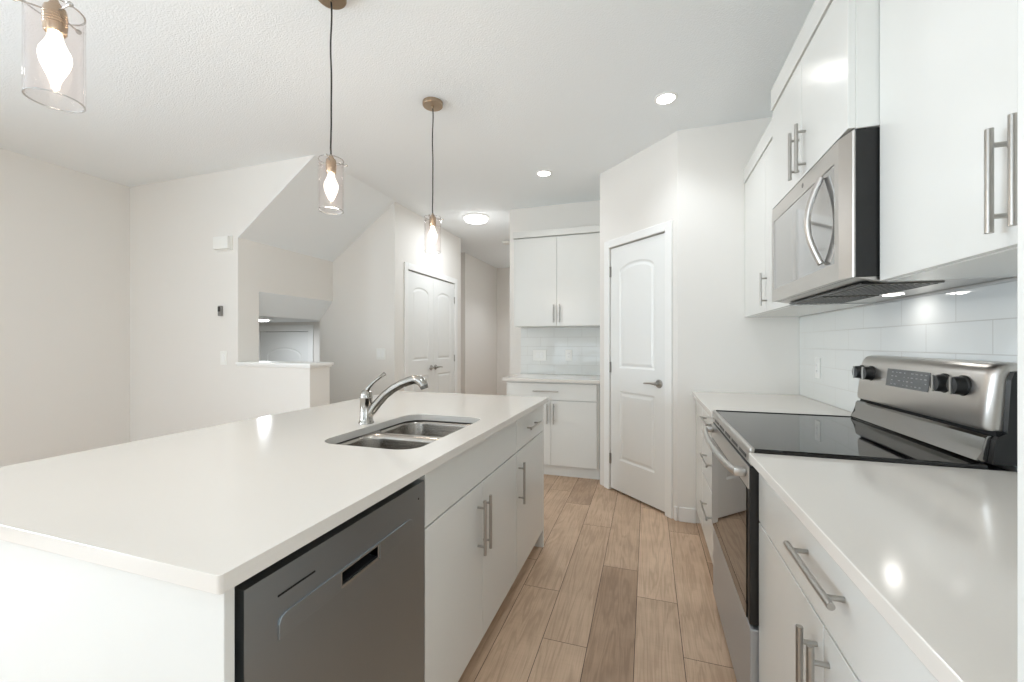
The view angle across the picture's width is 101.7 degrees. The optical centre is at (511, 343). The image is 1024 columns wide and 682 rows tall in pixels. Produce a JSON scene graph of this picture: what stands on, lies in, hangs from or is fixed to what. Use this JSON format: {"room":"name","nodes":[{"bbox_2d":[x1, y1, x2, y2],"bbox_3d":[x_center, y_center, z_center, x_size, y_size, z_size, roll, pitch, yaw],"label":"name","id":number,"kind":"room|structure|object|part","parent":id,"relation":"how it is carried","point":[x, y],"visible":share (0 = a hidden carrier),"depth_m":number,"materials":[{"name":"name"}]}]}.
{"room":"kitchen","nodes":[
{"label":"kitchen","id":0,"kind":"room"},
{"bbox_2d":[0,148,129,466],"bbox_3d":[-4.601,-0.124,1.277,0.120,2.743,5.985,0,0,18],"label":"wall","id":1,"kind":"structure","parent":0,"point":[65,232],"depth_m":3.52,"materials":[{"name":"white paint"}]},
{"bbox_2d":[130,155,329,441],"bbox_3d":[-2.637,-0.124,3.772,2.313,2.743,0.215,0,0,18],"label":"wall","id":2,"kind":"structure","parent":0,"point":[179,282],"depth_m":3.70,"materials":[{"name":"white paint"}]},
{"bbox_2d":[218,306,222,315],"bbox_3d":[-2.527,-0.281,3.611,0.038,0.089,0.023,0,0,18],"label":"thermostat","id":3,"kind":"object","parent":2,"relation":"attached to","point":[220,308],"visible":1,"depth_m":3.60,"materials":[{"name":"grey plastic"}]},
{"bbox_2d":[213,235,232,250],"bbox_3d":[-2.492,-0.863,3.588,0.185,0.124,0.045,0,0,18],"label":"door chime","id":4,"kind":"object","parent":2,"relation":"attached to","point":[221,243],"visible":1,"depth_m":3.57,"materials":[{"name":"white plastic"}]},
{"bbox_2d":[220,351,226,364],"bbox_3d":[-2.497,0.126,3.609,0.072,0.118,0.009,0,0,18],"label":"switch plate","id":5,"kind":"object","parent":2,"relation":"attached to","point":[223,354],"visible":1,"depth_m":3.60,"materials":[{"name":"white plastic"}]},
{"bbox_2d":[235,361,333,367],"bbox_3d":[-1.931,0.178,3.542,0.792,0.038,0.265,0,0,18],"label":"trim","id":6,"kind":"structure","parent":2,"relation":"on","point":[282,364],"depth_m":3.45,"materials":[{"name":"white wood"}]},
{"bbox_2d":[259,322,319,361],"bbox_3d":[-3.238,0.797,6.215,3.200,2.300,0.120,0,0,18],"label":"wall","id":7,"kind":"structure","parent":0,"point":[316,324],"depth_m":6.03,"materials":[{"name":"white paint"}]},
{"bbox_2d":[259,325,313,361],"bbox_3d":[-3.375,0.840,6.246,1.100,2.215,0.126,0,0,18],"label":"door","id":8,"kind":"structure","parent":7,"relation":"in","point":[275,346],"depth_m":6.18,"materials":[{"name":"white wood"}]},
{"bbox_2d":[259,318,319,322],"bbox_3d":[-3.605,-0.383,5.246,3.100,0.140,2.150,0,0,18],"label":"ceiling","id":9,"kind":"structure","parent":0,"point":[273,320],"depth_m":5.70,"materials":[{"name":"white paint"}]},
{"bbox_2d":[259,318,272,321],"bbox_3d":[-3.177,-0.294,5.301,0.240,0.036,0.240,0,0,18],"label":"recessed light","id":10,"kind":"object","parent":9,"relation":"in","point":[260,319],"visible":0.73,"depth_m":5.25,"materials":[{"name":"white"}]},
{"bbox_2d":[251,241,332,360],"bbox_3d":[-2.196,0.397,4.170,0.100,3.100,1.005,0,0,18],"label":"wall","id":11,"kind":"structure","parent":0,"point":[274,270],"depth_m":4.01,"materials":[{"name":"white paint"}]},
{"bbox_2d":[259,292,332,319],"bbox_3d":[-2.418,-0.458,4.250,0.573,0.391,0.990,0,0,18],"label":"ceiling","id":12,"kind":"structure","parent":0,"point":[275,306],"depth_m":4.22,"materials":[{"name":"white paint"}]},
{"bbox_2d":[238,155,394,261],"bbox_3d":[-1.780,-1.201,3.972,0.816,0.592,1.124,0,0,18],"label":"ceiling","id":13,"kind":"structure","parent":0,"point":[292,221],"depth_m":3.88,"materials":[{"name":"white paint"}]},
{"bbox_2d":[320,202,400,403],"bbox_3d":[-1.680,0.226,4.594,0.975,3.443,0.120,0,0,18],"label":"wall","id":14,"kind":"structure","parent":0,"point":[363,316],"depth_m":4.50,"materials":[{"name":"white paint"}]},
{"bbox_2d":[376,348,384,359],"bbox_3d":[-1.395,0.113,4.434,0.110,0.118,0.009,0,0,18],"label":"switch plate","id":15,"kind":"object","parent":14,"relation":"attached to","point":[380,352],"visible":1,"depth_m":4.43,"materials":[{"name":"white plastic"}]},
{"bbox_2d":[0,0,814,267],"bbox_3d":[-1.021,-1.546,2.950,5.895,0.100,11.620,0,0,18],"label":"ceiling","id":16,"kind":"structure","parent":0,"point":[168,89],"depth_m":2.41,"materials":[{"name":"white paint"}]},
{"bbox_2d":[13,0,85,112],"bbox_3d":[-1.075,-1.037,0.986,0.130,0.930,0.128,0,0,11],"label":"pendant light","id":17,"kind":"object","parent":16,"relation":"hanging from","point":[54,57],"visible":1,"depth_m":0.97,"materials":[{"name":"white glass"}]},
{"bbox_2d":[13,0,81,38],"bbox_3d":[-1.065,-0.772,0.982,0.110,0.081,0.122,0,0,18],"label":"socket","id":18,"kind":"object","parent":17,"relation":"attached to","point":[54,17],"depth_m":0.97,"materials":[{"name":"gold metal"}]},
{"bbox_3d":[-1.079,-0.673,0.985,0.058,0.118,0.058,0,0,11],"label":"bulb","id":19,"kind":"part","parent":17,"relation":"part of","materials":[{"name":"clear glass"}]},
{"bbox_2d":[318,0,347,214],"bbox_3d":[-0.772,-1.030,1.784,0.128,0.930,0.130,0,0,43],"label":"pendant light","id":20,"kind":"object","parent":16,"relation":"hanging from","point":[330,184],"visible":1,"depth_m":1.78,"materials":[{"name":"white glass"}]},
{"bbox_3d":[-0.772,-0.667,1.781,0.058,0.118,0.058,0,0,43],"label":"bulb","id":21,"kind":"part","parent":20,"relation":"part of","materials":[{"name":"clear glass"}]},
{"bbox_3d":[-0.772,-1.131,1.781,0.012,0.656,0.010,0,0,43],"label":"cord","id":22,"kind":"part","parent":20,"relation":"part of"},
{"bbox_2d":[319,154,347,174],"bbox_3d":[-0.786,-0.766,1.782,0.111,0.081,0.122,0,0,18],"label":"socket","id":23,"kind":"object","parent":20,"relation":"attached to","point":[330,163],"depth_m":1.77,"materials":[{"name":"gold metal"}]},
{"bbox_2d":[423,97,443,253],"bbox_3d":[-0.490,-1.030,2.592,0.130,0.930,0.128,0,0,-32],"label":"pendant light","id":24,"kind":"object","parent":16,"relation":"hanging from","point":[433,104],"visible":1,"depth_m":2.58,"materials":[{"name":"white glass"}]},
{"bbox_3d":[-0.492,-0.667,2.589,0.058,0.118,0.058,0,0,-32],"label":"bulb","id":25,"kind":"part","parent":24,"relation":"part of","materials":[{"name":"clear glass"}]},
{"bbox_3d":[-0.492,-1.131,2.589,0.010,0.656,0.012,0,0,-32],"label":"cord","id":26,"kind":"part","parent":24,"relation":"part of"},
{"bbox_2d":[425,213,443,226],"bbox_3d":[-0.501,-0.766,2.580,0.120,0.081,0.115,0,0,18],"label":"socket","id":27,"kind":"object","parent":24,"relation":"attached to","point":[432,219],"depth_m":2.57,"materials":[{"name":"gold metal"}]},
{"bbox_2d":[463,213,488,223],"bbox_3d":[-0.426,-1.468,4.935,0.310,0.056,0.310,0,0,18],"label":"flush ceiling light","id":28,"kind":"object","parent":16,"relation":"attached to","point":[473,218],"visible":1,"depth_m":4.86,"materials":[{"name":"white glass"}]},
{"bbox_2d":[465,215,486,223],"bbox_3d":[-0.426,-1.458,4.935,0.264,0.036,0.264,0,0,18],"label":"diffuser","id":29,"kind":"object","parent":28,"relation":"attached to","point":[473,219],"depth_m":4.86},
{"bbox_2d":[536,170,551,176],"bbox_3d":[0.281,-1.492,3.661,0.136,0.008,0.136,0,0,18],"label":"recessed light","id":30,"kind":"object","parent":16,"relation":"in","point":[543,173],"visible":1,"depth_m":3.66,"materials":[{"name":"white plastic"}]},
{"bbox_2d":[654,91,677,104],"bbox_3d":[0.939,-1.492,2.542,0.136,0.008,0.136,0,0,18],"label":"recessed light","id":31,"kind":"object","parent":16,"relation":"in","point":[665,98],"visible":1,"depth_m":2.54,"materials":[{"name":"white plastic"}]},
{"bbox_2d":[401,205,460,393],"bbox_3d":[-1.282,-0.124,5.327,0.670,2.743,1.520,0,0,18],"label":"wall","id":32,"kind":"structure","parent":0,"point":[415,230],"depth_m":5.07,"materials":[{"name":"white paint"}]},
{"bbox_2d":[404,262,456,392],"bbox_3d":[-1.008,0.177,5.191,0.164,2.140,1.320,0,0,18],"label":"door","id":33,"kind":"structure","parent":32,"relation":"in","point":[430,304],"depth_m":5.12,"materials":[{"name":"white wood"}]},
{"bbox_2d":[461,252,496,394],"bbox_3d":[-0.686,-0.124,7.678,0.350,2.743,1.620,0,0,18],"label":"wall","id":34,"kind":"structure","parent":0,"point":[478,278],"depth_m":7.35,"materials":[{"name":"white paint"}]},
{"bbox_2d":[497,267,509,394],"bbox_3d":[0.429,-0.124,8.115,1.600,2.743,0.100,0,0,18],"label":"wall","id":35,"kind":"structure","parent":0,"point":[503,274],"depth_m":8.26,"materials":[{"name":"white paint"}]},
{"bbox_2d":[510,209,519,375],"bbox_3d":[0.552,-0.124,6.250,0.120,2.743,3.370,0,0,18],"label":"wall","id":36,"kind":"structure","parent":0,"point":[514,213],"depth_m":4.65,"materials":[{"name":"white paint"}]},
{"bbox_2d":[520,200,599,374],"bbox_3d":[0.605,-0.124,4.525,1.046,2.743,0.120,0,0,18],"label":"wall","id":37,"kind":"structure","parent":0,"point":[580,214],"depth_m":4.49,"materials":[{"name":"white paint"}]},
{"bbox_2d":[513,225,599,327],"bbox_3d":[0.492,-0.658,4.305,0.920,0.970,0.364,0,0,18],"label":"upper cabinet","id":38,"kind":"object","parent":37,"relation":"attached to","point":[557,271],"visible":0.8,"depth_m":4.16,"materials":[{"name":"white wood"}]},
{"bbox_3d":[0.243,-0.621,4.242,0.433,0.891,0.019,0,0,18],"label":"door","id":39,"kind":"part","parent":38,"relation":"part of","materials":[{"name":"white wood"}]},
{"bbox_3d":[0.668,-0.621,4.104,0.455,0.891,0.019,0,0,18],"label":"door","id":40,"kind":"part","parent":38,"relation":"part of","materials":[{"name":"white wood"}]},
{"bbox_2d":[521,327,599,374],"bbox_3d":[0.543,0.080,4.478,0.934,0.505,0.006,0,0,18],"label":"tile backsplash","id":41,"kind":"structure","parent":37,"relation":"attached to","point":[584,342],"depth_m":4.48,"materials":[{"name":"white tile"}]},
{"bbox_2d":[533,350,545,360],"bbox_3d":[0.302,0.127,4.548,0.150,0.118,0.009,0,0,18],"label":"switch plate","id":42,"kind":"object","parent":41,"relation":"attached to","point":[537,354],"visible":1,"depth_m":4.55,"materials":[{"name":"white plastic"}]},
{"bbox_2d":[565,350,571,360],"bbox_3d":[0.605,0.127,4.450,0.072,0.118,0.009,0,0,18],"label":"wall outlet","id":43,"kind":"object","parent":41,"relation":"attached to","point":[568,353],"visible":1,"depth_m":4.45,"materials":[{"name":"white plastic"}]},
{"bbox_2d":[458,474,736,681],"bbox_3d":[-1.018,1.247,2.959,5.653,0.001,11.398,0,0,18],"label":"floor","id":44,"kind":"structure","parent":0,"point":[609,657],"depth_m":2.01,"materials":[{"name":"brown wood"}]},
{"bbox_2d":[0,540,234,681],"bbox_3d":[-0.789,0.805,0.752,0.754,0.884,0.018,0,0,18],"label":"end panel","id":45,"kind":"object","parent":44,"relation":"on","point":[63,618],"visible":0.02,"depth_m":0.71,"materials":[{"name":"white wood"}]},
{"bbox_2d":[235,479,424,681],"bbox_3d":[-0.594,0.809,1.002,0.550,0.876,0.566,0,0,18],"label":"dishwasher","id":46,"kind":"object","parent":44,"relation":"on","point":[347,605],"visible":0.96,"depth_m":0.88,"materials":[{"name":"silver metal"}]},
{"bbox_2d":[418,421,515,681],"bbox_3d":[-0.374,0.805,1.698,0.619,0.884,0.879,0,0,18],"label":"base cabinet","id":47,"kind":"object","parent":44,"relation":"on","point":[470,498],"visible":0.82,"depth_m":1.47,"materials":[{"name":"white wood"}]},
{"bbox_2d":[0,391,548,594],"bbox_3d":[-0.608,0.347,1.757,1.078,0.028,2.090,0,0,18],"label":"countertop","id":48,"kind":"structure","parent":47,"relation":"on","point":[209,509],"depth_m":0.96,"materials":[{"name":"white stone"}]},
{"bbox_2d":[358,372,427,423],"bbox_3d":[-0.492,0.226,1.718,0.302,0.214,0.062,0,0,12],"label":"kitchen faucet","id":49,"kind":"object","parent":48,"relation":"on","point":[368,407],"visible":1,"depth_m":1.72,"materials":[{"name":"silver metal"}]},
{"bbox_3d":[-0.570,0.162,1.739,0.095,0.087,0.024,0,0,6],"label":"lever handle","id":50,"kind":"part","parent":49,"relation":"part of","materials":[{"name":"silver metal"}]},
{"bbox_2d":[337,420,472,449],"bbox_3d":[-0.392,0.462,1.634,0.435,0.202,0.665,0,0,18],"label":"double sink","id":51,"kind":"object","parent":48,"relation":"in","point":[413,434],"visible":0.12,"depth_m":1.66,"materials":[{"name":"metal"}]},
{"bbox_3d":[-0.441,0.462,1.482,0.386,0.202,0.297,0,0,18],"label":"bowl","id":52,"kind":"part","parent":51,"relation":"part of","materials":[{"name":"metal"}]},
{"bbox_3d":[-0.343,0.462,1.785,0.386,0.202,0.297,0,0,18],"label":"bowl","id":53,"kind":"part","parent":51,"relation":"part of","materials":[{"name":"metal"}]},
{"bbox_3d":[-0.191,0.838,1.408,0.019,0.605,0.436,0,0,18],"label":"door","id":54,"kind":"part","parent":47,"relation":"part of","materials":[{"name":"white wood"}]},
{"bbox_3d":[-0.112,0.690,1.563,0.036,0.205,0.012,0,0,18],"label":"bar handle","id":55,"kind":"part","parent":47,"relation":"part of","materials":[{"name":"silver metal"}]},
{"bbox_3d":[-0.094,0.690,1.617,0.036,0.205,0.012,0,0,18],"label":"bar handle","id":56,"kind":"part","parent":47,"relation":"part of","materials":[{"name":"silver metal"}]},
{"bbox_3d":[-0.055,0.838,1.826,0.019,0.605,0.436,0,0,18],"label":"door","id":57,"kind":"part","parent":47,"relation":"part of","materials":[{"name":"white wood"}]},
{"bbox_2d":[516,405,542,576],"bbox_3d":[-0.155,0.805,2.373,0.619,0.884,0.537,0,0,18],"label":"base cabinet","id":58,"kind":"object","parent":44,"relation":"on","point":[529,433],"visible":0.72,"depth_m":2.24,"materials":[{"name":"white wood"}]},
{"bbox_3d":[0.050,0.690,2.060,0.036,0.205,0.012,0,0,18],"label":"bar handle","id":59,"kind":"part","parent":58,"relation":"part of","materials":[{"name":"silver metal"}]},
{"bbox_3d":[0.096,0.452,2.292,0.019,0.155,0.534,0,0,18],"label":"drawer","id":60,"kind":"part","parent":58,"relation":"part of","materials":[{"name":"white wood"}]},
{"bbox_3d":[0.121,0.447,2.279,0.036,0.012,0.210,0,0,18],"label":"bar handle","id":61,"kind":"part","parent":58,"relation":"part of","materials":[{"name":"silver metal"}]},
{"bbox_2d":[534,405,543,546],"bbox_3d":[-0.166,0.805,2.671,0.754,0.884,0.018,0,0,18],"label":"end panel","id":62,"kind":"object","parent":44,"relation":"on","point":[540,542],"visible":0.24,"depth_m":2.56,"materials":[{"name":"white wood"}]},
{"bbox_2d":[507,381,599,479],"bbox_3d":[0.453,0.805,4.176,0.890,0.884,0.634,0,0,18],"label":"base cabinet","id":63,"kind":"object","parent":44,"relation":"on","point":[572,411],"visible":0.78,"depth_m":3.86,"materials":[{"name":"white wood"}]},
{"bbox_3d":[0.315,0.447,3.906,0.245,0.012,0.036,0,0,18],"label":"bar handle","id":64,"kind":"part","parent":63,"relation":"part of","materials":[{"name":"silver metal"}]},
{"bbox_3d":[0.330,0.657,3.901,0.012,0.190,0.036,0,0,18],"label":"bar handle","id":65,"kind":"part","parent":63,"relation":"part of","materials":[{"name":"silver metal"}]},
{"bbox_3d":[0.166,0.838,3.983,0.420,0.605,0.019,0,0,18],"label":"door","id":66,"kind":"part","parent":63,"relation":"part of","materials":[{"name":"white wood"}]},
{"bbox_2d":[502,373,599,383],"bbox_3d":[0.446,0.347,4.181,0.934,0.028,0.628,0,0,18],"label":"countertop","id":67,"kind":"structure","parent":63,"relation":"on","point":[563,378],"depth_m":3.98,"materials":[{"name":"white stone"}]},
{"bbox_3d":[0.369,0.453,3.917,0.847,0.153,0.019,0,0,18],"label":"drawer","id":68,"kind":"part","parent":63,"relation":"part of","materials":[{"name":"white wood"}]},
{"bbox_3d":[0.570,0.838,3.852,0.424,0.605,0.019,0,0,18],"label":"door","id":69,"kind":"part","parent":63,"relation":"part of","materials":[{"name":"white wood"}]},
{"bbox_2d":[696,400,702,525],"bbox_3d":[1.518,0.805,2.629,0.623,0.884,0.355,0,0,18],"label":"base cabinet","id":70,"kind":"object","parent":44,"relation":"on","point":[699,430],"visible":0.18,"depth_m":2.75,"materials":[{"name":"white wood"}]},
{"bbox_2d":[699,407,713,563],"bbox_3d":[1.356,0.805,2.187,0.659,0.884,0.582,0,0,18],"label":"base cabinet","id":71,"kind":"object","parent":44,"relation":"on","point":[706,456],"visible":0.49,"depth_m":2.34,"materials":[{"name":"white wood"}]},
{"bbox_3d":[1.058,0.912,2.277,0.036,0.012,0.265,0,0,18],"label":"bar handle","id":72,"kind":"part","parent":71,"relation":"part of","materials":[{"name":"silver metal"}]},
{"bbox_3d":[1.058,0.637,2.277,0.036,0.012,0.265,0,0,18],"label":"bar handle","id":73,"kind":"part","parent":71,"relation":"part of","materials":[{"name":"silver metal"}]},
{"bbox_3d":[1.058,0.425,2.277,0.036,0.012,0.265,0,0,18],"label":"bar handle","id":74,"kind":"part","parent":71,"relation":"part of","materials":[{"name":"silver metal"}]},
{"bbox_3d":[1.086,0.659,2.275,0.019,0.248,0.579,0,0,18],"label":"drawer","id":75,"kind":"part","parent":71,"relation":"part of","materials":[{"name":"white wood"}]},
{"bbox_3d":[1.086,0.965,2.275,0.019,0.351,0.579,0,0,18],"label":"drawer","id":76,"kind":"part","parent":71,"relation":"part of","materials":[{"name":"white wood"}]},
{"bbox_3d":[1.086,0.453,2.275,0.019,0.153,0.579,0,0,18],"label":"drawer","id":77,"kind":"part","parent":71,"relation":"part of","materials":[{"name":"white wood"}]},
{"bbox_2d":[692,391,851,417],"bbox_3d":[1.415,0.347,2.355,0.649,0.028,0.942,0,0,18],"label":"countertop","id":78,"kind":"structure","parent":71,"relation":"on","point":[710,401],"depth_m":2.31,"materials":[{"name":"white stone"}]},
{"bbox_2d":[759,474,937,681],"bbox_3d":[0.875,0.805,0.708,0.660,0.884,0.975,0,0,18],"label":"base cabinet","id":79,"kind":"object","parent":44,"relation":"on","point":[815,624],"visible":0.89,"depth_m":0.83,"materials":[{"name":"white wood"}]},
{"bbox_3d":[0.680,0.841,1.027,0.019,0.599,0.484,0,0,18],"label":"door","id":80,"kind":"part","parent":79,"relation":"part of","materials":[{"name":"white wood"}]},
{"bbox_3d":[0.588,0.667,0.833,0.036,0.200,0.013,0,0,18],"label":"bar handle","id":81,"kind":"part","parent":79,"relation":"part of","materials":[{"name":"silver metal"}]},
{"bbox_3d":[0.577,0.438,0.800,0.036,0.013,0.232,0,0,18],"label":"bar handle","id":82,"kind":"part","parent":79,"relation":"part of","materials":[{"name":"silver metal"}]},
{"bbox_3d":[0.570,0.667,0.778,0.036,0.200,0.013,0,0,18],"label":"bar handle","id":83,"kind":"part","parent":79,"relation":"part of","materials":[{"name":"silver metal"}]},
{"bbox_3d":[0.530,0.841,0.564,0.019,0.599,0.484,0,0,18],"label":"door","id":84,"kind":"part","parent":79,"relation":"part of","materials":[{"name":"white wood"}]},
{"bbox_2d":[749,453,1016,681],"bbox_3d":[0.880,0.347,0.708,0.649,0.028,0.978,0,0,18],"label":"countertop","id":85,"kind":"structure","parent":79,"relation":"on","point":[933,549],"depth_m":0.69,"materials":[{"name":"white stone"}]},
{"bbox_2d":[703,355,1016,681],"bbox_3d":[1.116,0.649,1.551,0.700,1.196,0.766,0,0,18],"label":"range","id":86,"kind":"object","parent":44,"relation":"on","point":[956,413],"visible":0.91,"depth_m":1.35,"materials":[{"name":"silver metal"}]},
{"bbox_3d":[0.812,0.405,1.650,0.062,0.026,0.710,0,0,18],"label":"door handle","id":87,"kind":"part","parent":86,"relation":"part of","materials":[{"name":"silver metal"}]},
{"bbox_3d":[0.847,0.652,1.651,0.004,0.409,0.730,0,0,18],"label":"door glass","id":88,"kind":"part","parent":86,"relation":"part of","materials":[{"name":"black glass"}]},
{"bbox_3d":[0.843,0.413,1.640,0.004,0.068,0.758,0,0,18],"label":"door trim","id":89,"kind":"part","parent":86,"relation":"part of","materials":[{"name":"silver metal"}]},
{"bbox_3d":[0.865,0.359,1.633,0.036,0.032,0.762,0,0,18],"label":"vent trim","id":90,"kind":"part","parent":86,"relation":"part of","materials":[{"name":"silver metal"}]},
{"bbox_3d":[0.863,1.034,1.633,0.035,0.317,0.760,0,0,18],"label":"storage drawer","id":91,"kind":"part","parent":86,"relation":"part of","materials":[{"name":"metal"}]},
{"bbox_3d":[0.863,0.620,1.633,0.037,0.484,0.760,0,0,18],"label":"oven door","id":92,"kind":"part","parent":86,"relation":"part of","materials":[{"name":"black glass"}]},
{"bbox_2d":[712,410,987,469],"bbox_3d":[1.111,0.331,1.553,0.562,0.023,0.766,0,0,18],"label":"cooktop","id":93,"kind":"object","parent":86,"relation":"in","point":[858,437],"depth_m":1.38,"materials":[{"name":"black glass"}]},
{"bbox_3d":[1.478,0.122,1.780,0.030,0.060,0.060,0,0,18],"label":"knob","id":94,"kind":"part","parent":86,"relation":"part of","materials":[{"name":"black ceramic"}]},
{"bbox_3d":[1.454,0.122,1.706,0.030,0.060,0.060,0,0,18],"label":"knob","id":95,"kind":"part","parent":86,"relation":"part of","materials":[{"name":"black ceramic"}]},
{"bbox_3d":[1.392,0.127,1.471,0.010,0.064,0.252,0,0,18],"label":"display panel","id":96,"kind":"part","parent":86,"relation":"part of","materials":[{"name":"grey plastic"}]},
{"bbox_3d":[1.318,0.122,1.286,0.030,0.060,0.060,0,0,18],"label":"knob","id":97,"kind":"part","parent":86,"relation":"part of","materials":[{"name":"black plastic"}]},
{"bbox_3d":[1.293,0.122,1.210,0.030,0.060,0.060,0,0,18],"label":"knob","id":98,"kind":"part","parent":86,"relation":"part of","materials":[{"name":"black plastic"}]},
{"bbox_2d":[1017,0,1023,681],"bbox_3d":[0.721,0.037,0.229,0.657,2.420,0.020,0,0,18],"label":"end panel","id":99,"kind":"object","parent":44,"relation":"on","point":[1020,3],"visible":1,"depth_m":0.34,"materials":[{"name":"white wood"}]},
{"bbox_2d":[474,476,730,681],"bbox_3d":[-1.018,1.278,2.959,5.655,0.058,11.400,0,0,18],"label":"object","id":100,"kind":"structure","parent":0,"point":[558,476],"depth_m":2.03,"materials":[{"name":"brown wood"}]},
{"bbox_2d":[600,131,676,518],"bbox_3d":[1.016,-0.124,3.335,0.100,2.743,0.848,0,0,-27],"label":"wall","id":101,"kind":"structure","parent":0,"point":[638,193],"depth_m":3.27,"materials":[{"name":"white paint"}]},
{"bbox_2d":[604,220,672,518],"bbox_3d":[1.006,0.185,3.310,0.159,2.124,0.736,0,0,-27],"label":"door","id":102,"kind":"structure","parent":101,"relation":"in","point":[640,272],"depth_m":3.26,"materials":[{"name":"white wood"}]},
{"bbox_3d":[1.047,0.299,3.111,0.051,0.064,0.148,0,0,-27],"label":"lever handle","id":103,"kind":"part","parent":102,"relation":"part of","materials":[{"name":"silver metal"}]},
{"bbox_2d":[674,506,677,520],"bbox_3d":[1.154,1.197,2.938,0.014,0.100,0.024,0,0,-27],"label":"baseboard","id":104,"kind":"structure","parent":101,"relation":"attached to","point":[675,507],"depth_m":2.93,"materials":[{"name":"white wood"}]},
{"bbox_2d":[677,117,798,522],"bbox_3d":[1.590,-0.124,2.848,0.865,2.743,0.100,0,0,18],"label":"wall","id":105,"kind":"structure","parent":0,"point":[720,349],"depth_m":2.86,"materials":[{"name":"white paint"}]},
{"bbox_2d":[679,507,695,522],"bbox_3d":[1.223,1.197,2.907,0.106,0.100,0.014,0,0,18],"label":"baseboard","id":106,"kind":"structure","parent":105,"relation":"attached to","point":[688,515],"depth_m":2.90,"materials":[{"name":"white wood"}]},
{"bbox_2d":[802,277,1016,471],"bbox_3d":[0.948,-0.124,-0.334,0.120,2.743,6.350,0,0,18],"label":"wall","id":107,"kind":"structure","parent":0,"point":[1009,468],"depth_m":1.30,"materials":[{"name":"glazed ceramic tile"},{"name":"grout"}]},
{"bbox_2d":[744,119,875,317],"bbox_3d":[1.553,-0.670,2.310,0.359,0.995,0.941,0,0,18],"label":"upper cabinet","id":108,"kind":"object","parent":107,"relation":"attached to","point":[758,170],"visible":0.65,"depth_m":2.40,"materials":[{"name":"white wood"}]},
{"bbox_3d":[1.490,-0.621,2.548,0.019,0.891,0.524,0,0,18],"label":"door","id":109,"kind":"part","parent":108,"relation":"part of","materials":[{"name":"white wood"}]},
{"bbox_3d":[1.376,-0.295,2.287,0.036,0.181,0.012,0,0,18],"label":"bar handle","id":110,"kind":"part","parent":108,"relation":"part of","materials":[{"name":"silver metal"}]},
{"bbox_3d":[1.344,-0.621,2.100,0.019,0.891,0.411,0,0,18],"label":"door","id":111,"kind":"part","parent":108,"relation":"part of","materials":[{"name":"white wood"}]},
{"bbox_2d":[771,0,879,208],"bbox_3d":[1.254,-0.891,1.506,0.431,0.553,0.767,0,0,18],"label":"upper cabinet","id":112,"kind":"object","parent":107,"relation":"attached to","point":[827,87],"visible":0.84,"depth_m":1.36,"materials":[{"name":"white wood"}]},
{"bbox_3d":[1.152,-0.842,1.741,0.019,0.449,0.380,0,0,18],"label":"door","id":113,"kind":"part","parent":112,"relation":"part of","materials":[{"name":"white wood"}]},
{"bbox_3d":[1.075,-0.714,1.593,0.036,0.178,0.012,0,0,18],"label":"bar handle","id":114,"kind":"part","parent":112,"relation":"part of","materials":[{"name":"silver metal"}]},
{"bbox_3d":[1.052,-0.714,1.524,0.036,0.178,0.012,0,0,18],"label":"bar handle","id":115,"kind":"part","parent":112,"relation":"part of","materials":[{"name":"silver metal"}]},
{"bbox_3d":[1.033,-0.842,1.376,0.019,0.449,0.380,0,0,18],"label":"door","id":116,"kind":"part","parent":112,"relation":"part of","materials":[{"name":"white wood"}]},
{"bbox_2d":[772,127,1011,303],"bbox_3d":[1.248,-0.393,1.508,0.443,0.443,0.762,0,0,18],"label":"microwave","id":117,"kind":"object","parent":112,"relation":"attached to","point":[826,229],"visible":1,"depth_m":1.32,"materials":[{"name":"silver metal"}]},
{"bbox_3d":[1.091,-0.401,1.559,0.020,0.421,0.762,0,0,18],"label":"door","id":118,"kind":"part","parent":117,"relation":"part of","materials":[{"name":"silver metal"}]},
{"bbox_3d":[0.999,-0.402,1.381,0.023,0.291,0.058,0,0,-40],"label":"door handle","id":119,"kind":"part","parent":117,"relation":"part of","materials":[{"name":"silver metal"}]},
{"bbox_3d":[1.275,-0.183,1.500,0.362,0.013,0.754,0,0,18],"label":"underside panel","id":120,"kind":"part","parent":117,"relation":"part of","materials":[{"name":"silver metal"}]},
{"bbox_2d":[799,280,1016,467],"bbox_3d":[1.452,0.081,1.423,0.008,0.503,2.692,0,0,18],"label":"tile backsplash","id":121,"kind":"structure","parent":107,"relation":"attached to","point":[978,323],"depth_m":1.59,"materials":[{"name":"white tile"}]},
{"bbox_2d":[815,358,820,378],"bbox_3d":[1.762,0.142,2.406,0.009,0.118,0.072,0,0,18],"label":"wall outlet","id":122,"kind":"object","parent":121,"relation":"attached to","point":[817,360],"visible":1,"depth_m":2.39,"materials":[{"name":"white plastic"}]},
{"bbox_2d":[880,0,1016,280],"bbox_3d":[1.018,-0.670,0.663,0.359,0.995,0.978,0,0,18],"label":"upper cabinet","id":123,"kind":"object","parent":107,"relation":"attached to","point":[948,68],"visible":0.86,"depth_m":0.92,"materials":[{"name":"white wood"}]},
{"bbox_3d":[0.878,-0.294,0.754,0.036,0.189,0.012,0,0,18],"label":"bar handle","id":124,"kind":"part","parent":123,"relation":"part of","materials":[{"name":"silver metal"}]},
{"bbox_3d":[0.862,-0.294,0.704,0.036,0.189,0.012,0,0,18],"label":"bar handle","id":125,"kind":"part","parent":123,"relation":"part of","materials":[{"name":"silver metal"}]}
]}

